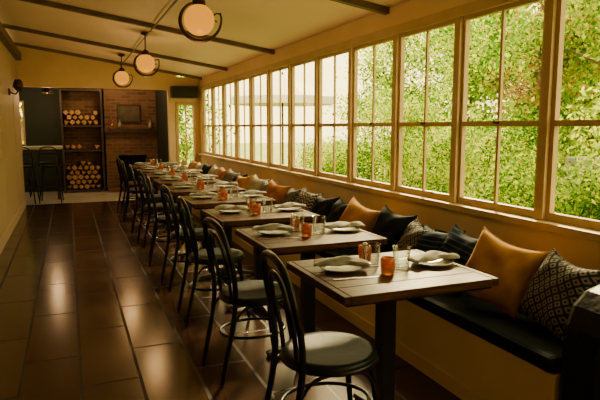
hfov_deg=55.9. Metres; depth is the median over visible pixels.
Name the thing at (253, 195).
dinner plate
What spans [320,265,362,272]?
dinner plate
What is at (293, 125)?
window
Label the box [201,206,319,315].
dining table
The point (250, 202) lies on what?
candle holder
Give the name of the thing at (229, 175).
throw pillow
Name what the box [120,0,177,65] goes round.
conduit
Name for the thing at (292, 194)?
throw pillow
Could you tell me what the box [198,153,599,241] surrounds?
trim
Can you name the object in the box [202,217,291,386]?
dining chair
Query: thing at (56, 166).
bar stool
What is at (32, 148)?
bar table
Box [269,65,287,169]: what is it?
window
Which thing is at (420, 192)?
window
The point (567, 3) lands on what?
tree
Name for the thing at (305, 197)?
throw pillow
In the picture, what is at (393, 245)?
water glass
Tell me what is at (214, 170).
throw pillow
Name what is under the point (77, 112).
firewood stack
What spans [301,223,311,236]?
candle holder
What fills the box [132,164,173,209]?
dining table
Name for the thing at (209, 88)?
window
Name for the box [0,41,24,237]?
wall
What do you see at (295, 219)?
candle holder
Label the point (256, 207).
candle holder
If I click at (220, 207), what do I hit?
cloth napkin
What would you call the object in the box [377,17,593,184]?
tree
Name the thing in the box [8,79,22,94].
wall sconce
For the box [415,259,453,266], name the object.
dinner plate
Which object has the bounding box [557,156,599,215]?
wall
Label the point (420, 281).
dining table
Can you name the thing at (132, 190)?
dining chair
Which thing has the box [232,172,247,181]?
throw pillow
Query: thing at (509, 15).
tree
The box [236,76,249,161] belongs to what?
window
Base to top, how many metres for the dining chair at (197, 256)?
0.907 m
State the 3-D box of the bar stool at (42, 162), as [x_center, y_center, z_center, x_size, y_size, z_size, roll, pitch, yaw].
[-5.129,-0.610,11.555,0.440,1.054,0.440,-3,8,-22]
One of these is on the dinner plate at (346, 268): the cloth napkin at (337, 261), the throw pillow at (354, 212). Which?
the cloth napkin at (337, 261)
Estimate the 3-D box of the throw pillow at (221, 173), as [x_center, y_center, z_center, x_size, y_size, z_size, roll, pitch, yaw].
[-1.169,-0.315,8.460,0.221,0.347,0.385,-4,8,-29]
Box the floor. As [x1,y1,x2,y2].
[0,189,460,399]
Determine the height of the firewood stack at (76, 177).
0.604 m
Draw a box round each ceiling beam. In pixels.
[2,23,226,70]
[14,42,201,79]
[19,0,274,54]
[330,0,388,14]
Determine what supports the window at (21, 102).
in the wall at (41, 110)
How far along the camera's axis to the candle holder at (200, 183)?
5.98 m
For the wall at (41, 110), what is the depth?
12.18 m
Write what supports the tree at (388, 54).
on the lawn
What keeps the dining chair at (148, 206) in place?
on the floor
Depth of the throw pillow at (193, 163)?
10.37 m
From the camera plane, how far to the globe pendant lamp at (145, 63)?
6.95 m
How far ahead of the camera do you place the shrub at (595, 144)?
4.91 m
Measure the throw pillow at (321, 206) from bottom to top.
0.338 m
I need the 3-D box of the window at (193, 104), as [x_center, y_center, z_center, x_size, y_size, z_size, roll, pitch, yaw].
[-2.227,-1.216,11.056,0.400,1.380,0.120,-3,8,-22]
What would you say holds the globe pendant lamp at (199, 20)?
hanging from the ceiling
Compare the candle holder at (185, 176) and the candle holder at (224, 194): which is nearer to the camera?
the candle holder at (224, 194)
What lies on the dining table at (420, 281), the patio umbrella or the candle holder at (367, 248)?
the candle holder at (367, 248)
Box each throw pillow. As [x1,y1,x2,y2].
[187,160,200,169]
[194,162,205,169]
[200,163,211,174]
[208,164,221,177]
[215,167,227,180]
[222,168,236,181]
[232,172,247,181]
[235,174,254,188]
[246,174,269,190]
[259,179,279,190]
[263,179,290,205]
[281,188,301,203]
[294,187,322,224]
[306,195,339,223]
[324,198,347,222]
[339,196,379,250]
[370,205,417,253]
[394,218,436,251]
[415,225,465,251]
[438,224,477,295]
[465,227,548,317]
[518,248,599,340]
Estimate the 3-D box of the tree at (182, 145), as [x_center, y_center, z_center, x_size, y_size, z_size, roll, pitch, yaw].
[-3.819,-2.606,17.177,3.942,3.710,3.776,-4,8,-29]
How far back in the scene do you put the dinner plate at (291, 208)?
4.44 m
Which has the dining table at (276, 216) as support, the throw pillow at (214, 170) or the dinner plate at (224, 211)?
the dinner plate at (224, 211)
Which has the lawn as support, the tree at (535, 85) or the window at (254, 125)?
the tree at (535, 85)
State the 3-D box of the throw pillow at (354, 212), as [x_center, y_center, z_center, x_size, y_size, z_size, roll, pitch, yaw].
[0.440,0.186,4.406,0.226,0.393,0.424,-5,9,-34]
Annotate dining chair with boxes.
[116,157,147,213]
[121,161,154,221]
[129,164,166,232]
[136,169,182,247]
[146,175,194,265]
[160,184,222,290]
[177,196,250,325]
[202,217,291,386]
[261,250,378,399]
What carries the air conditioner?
attached to the wall at (37, 68)
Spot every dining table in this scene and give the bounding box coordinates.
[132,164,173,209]
[136,168,188,217]
[144,172,203,228]
[153,178,221,239]
[164,184,245,257]
[181,193,275,281]
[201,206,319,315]
[235,222,386,357]
[286,249,498,399]
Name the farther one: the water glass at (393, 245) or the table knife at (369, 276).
the water glass at (393, 245)
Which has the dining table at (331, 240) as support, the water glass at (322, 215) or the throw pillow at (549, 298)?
the water glass at (322, 215)
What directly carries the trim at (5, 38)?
attached to the wall at (12, 189)
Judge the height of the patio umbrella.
2.750 m
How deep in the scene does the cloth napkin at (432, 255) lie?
2.67 m
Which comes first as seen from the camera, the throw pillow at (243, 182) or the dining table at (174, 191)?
the dining table at (174, 191)
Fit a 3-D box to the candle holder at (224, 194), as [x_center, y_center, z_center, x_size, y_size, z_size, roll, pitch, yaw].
[-0.687,-0.046,5.128,0.066,0.076,0.066,-3,8,-22]
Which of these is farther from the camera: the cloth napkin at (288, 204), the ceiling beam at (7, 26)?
the ceiling beam at (7, 26)
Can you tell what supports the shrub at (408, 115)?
on the lawn
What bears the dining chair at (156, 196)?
on the floor
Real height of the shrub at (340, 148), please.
1.376 m
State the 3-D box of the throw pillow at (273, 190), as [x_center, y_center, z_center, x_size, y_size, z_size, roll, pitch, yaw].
[-0.291,-0.031,6.190,0.224,0.367,0.397,-5,9,-34]
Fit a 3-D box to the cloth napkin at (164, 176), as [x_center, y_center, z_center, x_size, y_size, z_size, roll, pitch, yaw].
[-1.599,-0.282,6.950,0.250,0.040,0.120,0,7,0]
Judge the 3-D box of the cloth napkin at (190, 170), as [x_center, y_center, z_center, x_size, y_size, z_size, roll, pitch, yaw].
[-1.508,-0.411,7.934,0.250,0.043,0.119,-4,9,-30]
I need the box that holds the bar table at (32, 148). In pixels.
[22,146,62,199]
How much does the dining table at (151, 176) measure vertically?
0.750 m
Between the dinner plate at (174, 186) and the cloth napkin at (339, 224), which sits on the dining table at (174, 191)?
the dinner plate at (174, 186)
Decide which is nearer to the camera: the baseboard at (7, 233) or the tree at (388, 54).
the baseboard at (7, 233)
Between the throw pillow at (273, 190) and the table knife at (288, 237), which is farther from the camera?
the throw pillow at (273, 190)
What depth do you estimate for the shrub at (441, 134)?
7.46 m
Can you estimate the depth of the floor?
4.04 m
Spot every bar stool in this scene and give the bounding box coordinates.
[22,145,31,197]
[22,147,38,203]
[38,146,63,203]
[39,144,56,194]
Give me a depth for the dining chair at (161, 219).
5.74 m
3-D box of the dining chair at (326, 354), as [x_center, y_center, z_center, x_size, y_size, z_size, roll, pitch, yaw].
[0.094,0.647,2.399,0.487,0.907,0.423,-3,8,-19]
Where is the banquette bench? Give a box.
[181,203,562,399]
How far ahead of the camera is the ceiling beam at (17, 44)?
9.97 m
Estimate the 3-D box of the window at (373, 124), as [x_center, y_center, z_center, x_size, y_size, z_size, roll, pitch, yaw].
[0.623,-0.731,4.837,0.049,1.230,0.710,-3,8,-22]
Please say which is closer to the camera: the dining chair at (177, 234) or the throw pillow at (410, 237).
the throw pillow at (410, 237)
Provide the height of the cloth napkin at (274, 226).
0.043 m
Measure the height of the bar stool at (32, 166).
1.054 m
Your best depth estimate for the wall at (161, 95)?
11.98 m
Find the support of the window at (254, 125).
in the wall at (579, 252)
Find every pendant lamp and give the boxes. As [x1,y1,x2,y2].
[41,88,52,92]
[112,54,132,87]
[133,32,159,76]
[178,0,221,42]
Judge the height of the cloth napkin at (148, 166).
0.043 m
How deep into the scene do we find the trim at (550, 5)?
3.81 m
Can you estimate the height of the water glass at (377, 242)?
0.106 m
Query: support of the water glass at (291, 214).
on the dining table at (331, 240)
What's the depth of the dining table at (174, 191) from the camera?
5.93 m
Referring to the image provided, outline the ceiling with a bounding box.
[0,0,408,76]
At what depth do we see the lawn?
31.20 m
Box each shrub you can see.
[287,132,387,181]
[322,54,475,187]
[364,96,587,206]
[433,131,599,220]
[559,56,599,215]
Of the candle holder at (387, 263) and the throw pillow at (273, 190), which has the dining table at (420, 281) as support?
the candle holder at (387, 263)
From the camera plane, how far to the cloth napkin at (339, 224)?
3.54 m
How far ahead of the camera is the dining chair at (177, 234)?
4.96 m
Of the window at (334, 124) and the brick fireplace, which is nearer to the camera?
the window at (334, 124)
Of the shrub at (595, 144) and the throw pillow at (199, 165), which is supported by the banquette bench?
the throw pillow at (199, 165)
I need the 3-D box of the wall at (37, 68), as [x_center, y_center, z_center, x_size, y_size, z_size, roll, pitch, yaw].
[-3.463,-1.365,10.568,3.180,2.800,0.150,-3,8,-22]
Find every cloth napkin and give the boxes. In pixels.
[134,162,149,164]
[140,165,157,167]
[150,170,168,172]
[159,175,180,178]
[171,165,187,167]
[172,182,195,185]
[183,169,201,171]
[189,191,216,195]
[197,174,217,177]
[214,181,237,184]
[214,204,246,209]
[239,190,266,194]
[252,223,293,230]
[273,202,305,207]
[313,255,368,266]
[323,221,364,228]
[407,250,459,262]
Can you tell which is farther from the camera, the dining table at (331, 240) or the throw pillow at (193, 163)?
the throw pillow at (193, 163)
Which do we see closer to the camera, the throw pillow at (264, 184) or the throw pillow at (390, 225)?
the throw pillow at (390, 225)
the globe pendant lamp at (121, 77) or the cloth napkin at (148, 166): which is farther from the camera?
the globe pendant lamp at (121, 77)
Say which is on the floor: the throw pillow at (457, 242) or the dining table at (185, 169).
the dining table at (185, 169)
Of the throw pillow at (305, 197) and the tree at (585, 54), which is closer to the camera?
the throw pillow at (305, 197)
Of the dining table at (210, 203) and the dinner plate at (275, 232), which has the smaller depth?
the dinner plate at (275, 232)
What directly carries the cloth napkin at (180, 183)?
on the dinner plate at (174, 186)
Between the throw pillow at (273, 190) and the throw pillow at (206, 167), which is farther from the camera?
the throw pillow at (206, 167)
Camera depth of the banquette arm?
2.24 m
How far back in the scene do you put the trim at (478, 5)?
4.50 m
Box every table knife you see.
[264,237,298,239]
[333,276,378,280]
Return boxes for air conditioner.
[170,86,197,98]
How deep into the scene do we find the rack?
12.41 m
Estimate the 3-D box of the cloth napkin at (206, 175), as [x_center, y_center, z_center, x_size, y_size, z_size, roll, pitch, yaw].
[-1.157,-0.298,7.056,0.250,0.043,0.118,-3,8,-24]
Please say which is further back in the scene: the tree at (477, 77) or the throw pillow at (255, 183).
the tree at (477, 77)
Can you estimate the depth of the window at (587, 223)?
3.00 m
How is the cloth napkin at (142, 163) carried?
on the dinner plate
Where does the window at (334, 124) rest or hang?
in the wall at (579, 252)
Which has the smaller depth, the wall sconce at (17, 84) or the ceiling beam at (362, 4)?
the ceiling beam at (362, 4)
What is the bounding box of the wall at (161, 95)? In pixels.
[155,90,168,194]
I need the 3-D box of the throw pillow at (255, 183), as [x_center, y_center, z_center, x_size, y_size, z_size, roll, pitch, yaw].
[-0.545,-0.124,6.945,0.219,0.357,0.397,-5,9,-31]
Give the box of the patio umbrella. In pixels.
[231,72,333,164]
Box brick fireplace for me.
[102,89,159,192]
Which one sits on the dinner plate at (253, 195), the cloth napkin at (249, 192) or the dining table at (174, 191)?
the cloth napkin at (249, 192)
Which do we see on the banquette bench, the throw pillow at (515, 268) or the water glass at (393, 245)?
the throw pillow at (515, 268)
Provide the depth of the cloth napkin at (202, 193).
5.18 m
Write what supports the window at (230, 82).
in the wall at (579, 252)
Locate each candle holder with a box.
[183,174,187,180]
[198,181,203,188]
[217,187,223,195]
[221,190,227,198]
[247,199,253,208]
[252,203,260,213]
[290,216,299,228]
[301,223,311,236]
[358,244,371,260]
[380,256,394,275]
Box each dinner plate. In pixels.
[174,186,192,187]
[192,196,213,198]
[218,210,243,212]
[242,194,262,196]
[257,230,288,234]
[276,207,301,210]
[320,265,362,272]
[331,227,359,231]
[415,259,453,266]
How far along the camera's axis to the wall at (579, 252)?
4.37 m
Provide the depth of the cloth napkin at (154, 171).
7.79 m
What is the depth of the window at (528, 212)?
3.48 m
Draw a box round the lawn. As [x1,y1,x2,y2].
[180,141,564,201]
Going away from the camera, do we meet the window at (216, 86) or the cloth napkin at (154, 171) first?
the cloth napkin at (154, 171)
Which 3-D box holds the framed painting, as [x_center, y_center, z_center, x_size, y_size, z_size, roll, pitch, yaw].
[-3.775,-1.905,12.447,0.500,0.390,0.030,-3,8,-22]
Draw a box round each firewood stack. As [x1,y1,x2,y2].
[63,110,97,124]
[65,144,99,148]
[66,161,100,188]
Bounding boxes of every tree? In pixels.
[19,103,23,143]
[177,76,241,165]
[323,28,467,172]
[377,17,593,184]
[409,16,522,132]
[418,0,599,173]
[445,7,599,156]
[473,0,599,189]
[474,0,599,174]
[511,0,597,156]
[534,3,599,137]
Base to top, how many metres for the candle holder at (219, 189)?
0.076 m
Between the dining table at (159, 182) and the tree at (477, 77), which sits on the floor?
the dining table at (159, 182)
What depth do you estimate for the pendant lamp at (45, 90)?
11.01 m
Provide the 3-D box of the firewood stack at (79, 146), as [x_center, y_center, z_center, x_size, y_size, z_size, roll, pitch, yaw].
[-4.732,-1.163,12.287,0.692,0.110,0.387,-3,8,-22]
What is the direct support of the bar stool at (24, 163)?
on the floor
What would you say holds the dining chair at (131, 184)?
on the floor
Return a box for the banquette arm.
[559,285,599,399]
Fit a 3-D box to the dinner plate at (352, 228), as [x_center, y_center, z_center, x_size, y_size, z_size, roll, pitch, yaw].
[0.281,0.184,3.568,0.200,0.020,0.200,-3,8,-22]
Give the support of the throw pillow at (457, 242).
on the banquette bench
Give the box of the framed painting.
[116,104,140,121]
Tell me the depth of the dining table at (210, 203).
5.11 m
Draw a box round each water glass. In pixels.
[291,214,304,231]
[312,215,325,233]
[363,242,380,266]
[392,245,410,270]
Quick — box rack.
[59,88,105,192]
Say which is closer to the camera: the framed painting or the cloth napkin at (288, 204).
the cloth napkin at (288, 204)
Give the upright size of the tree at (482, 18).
6.895 m
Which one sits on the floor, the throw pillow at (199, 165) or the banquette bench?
the banquette bench
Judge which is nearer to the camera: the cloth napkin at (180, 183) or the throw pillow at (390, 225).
the throw pillow at (390, 225)
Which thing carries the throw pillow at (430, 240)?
on the banquette bench
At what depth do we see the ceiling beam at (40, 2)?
6.32 m
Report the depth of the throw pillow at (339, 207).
4.78 m
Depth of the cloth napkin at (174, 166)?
8.77 m
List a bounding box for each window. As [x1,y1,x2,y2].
[19,101,25,145]
[175,102,197,168]
[203,87,211,154]
[213,84,222,156]
[224,81,234,159]
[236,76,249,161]
[251,72,266,165]
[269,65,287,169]
[291,58,313,174]
[318,49,347,180]
[352,36,392,189]
[396,19,454,200]
[457,0,545,217]
[545,0,599,230]
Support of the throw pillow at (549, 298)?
on the banquette bench
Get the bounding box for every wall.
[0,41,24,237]
[16,46,200,194]
[18,87,106,191]
[155,90,168,194]
[199,0,599,269]
[557,156,599,215]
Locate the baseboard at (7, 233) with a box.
[0,198,25,253]
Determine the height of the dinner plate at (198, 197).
0.020 m
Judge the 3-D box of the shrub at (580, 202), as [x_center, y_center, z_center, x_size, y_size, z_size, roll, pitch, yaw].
[2.930,-0.017,5.982,2.338,1.419,3.005,-4,8,-29]
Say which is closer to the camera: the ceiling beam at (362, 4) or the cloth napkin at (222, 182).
the ceiling beam at (362, 4)
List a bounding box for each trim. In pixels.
[0,22,21,60]
[198,0,518,89]
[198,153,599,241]
[201,0,556,219]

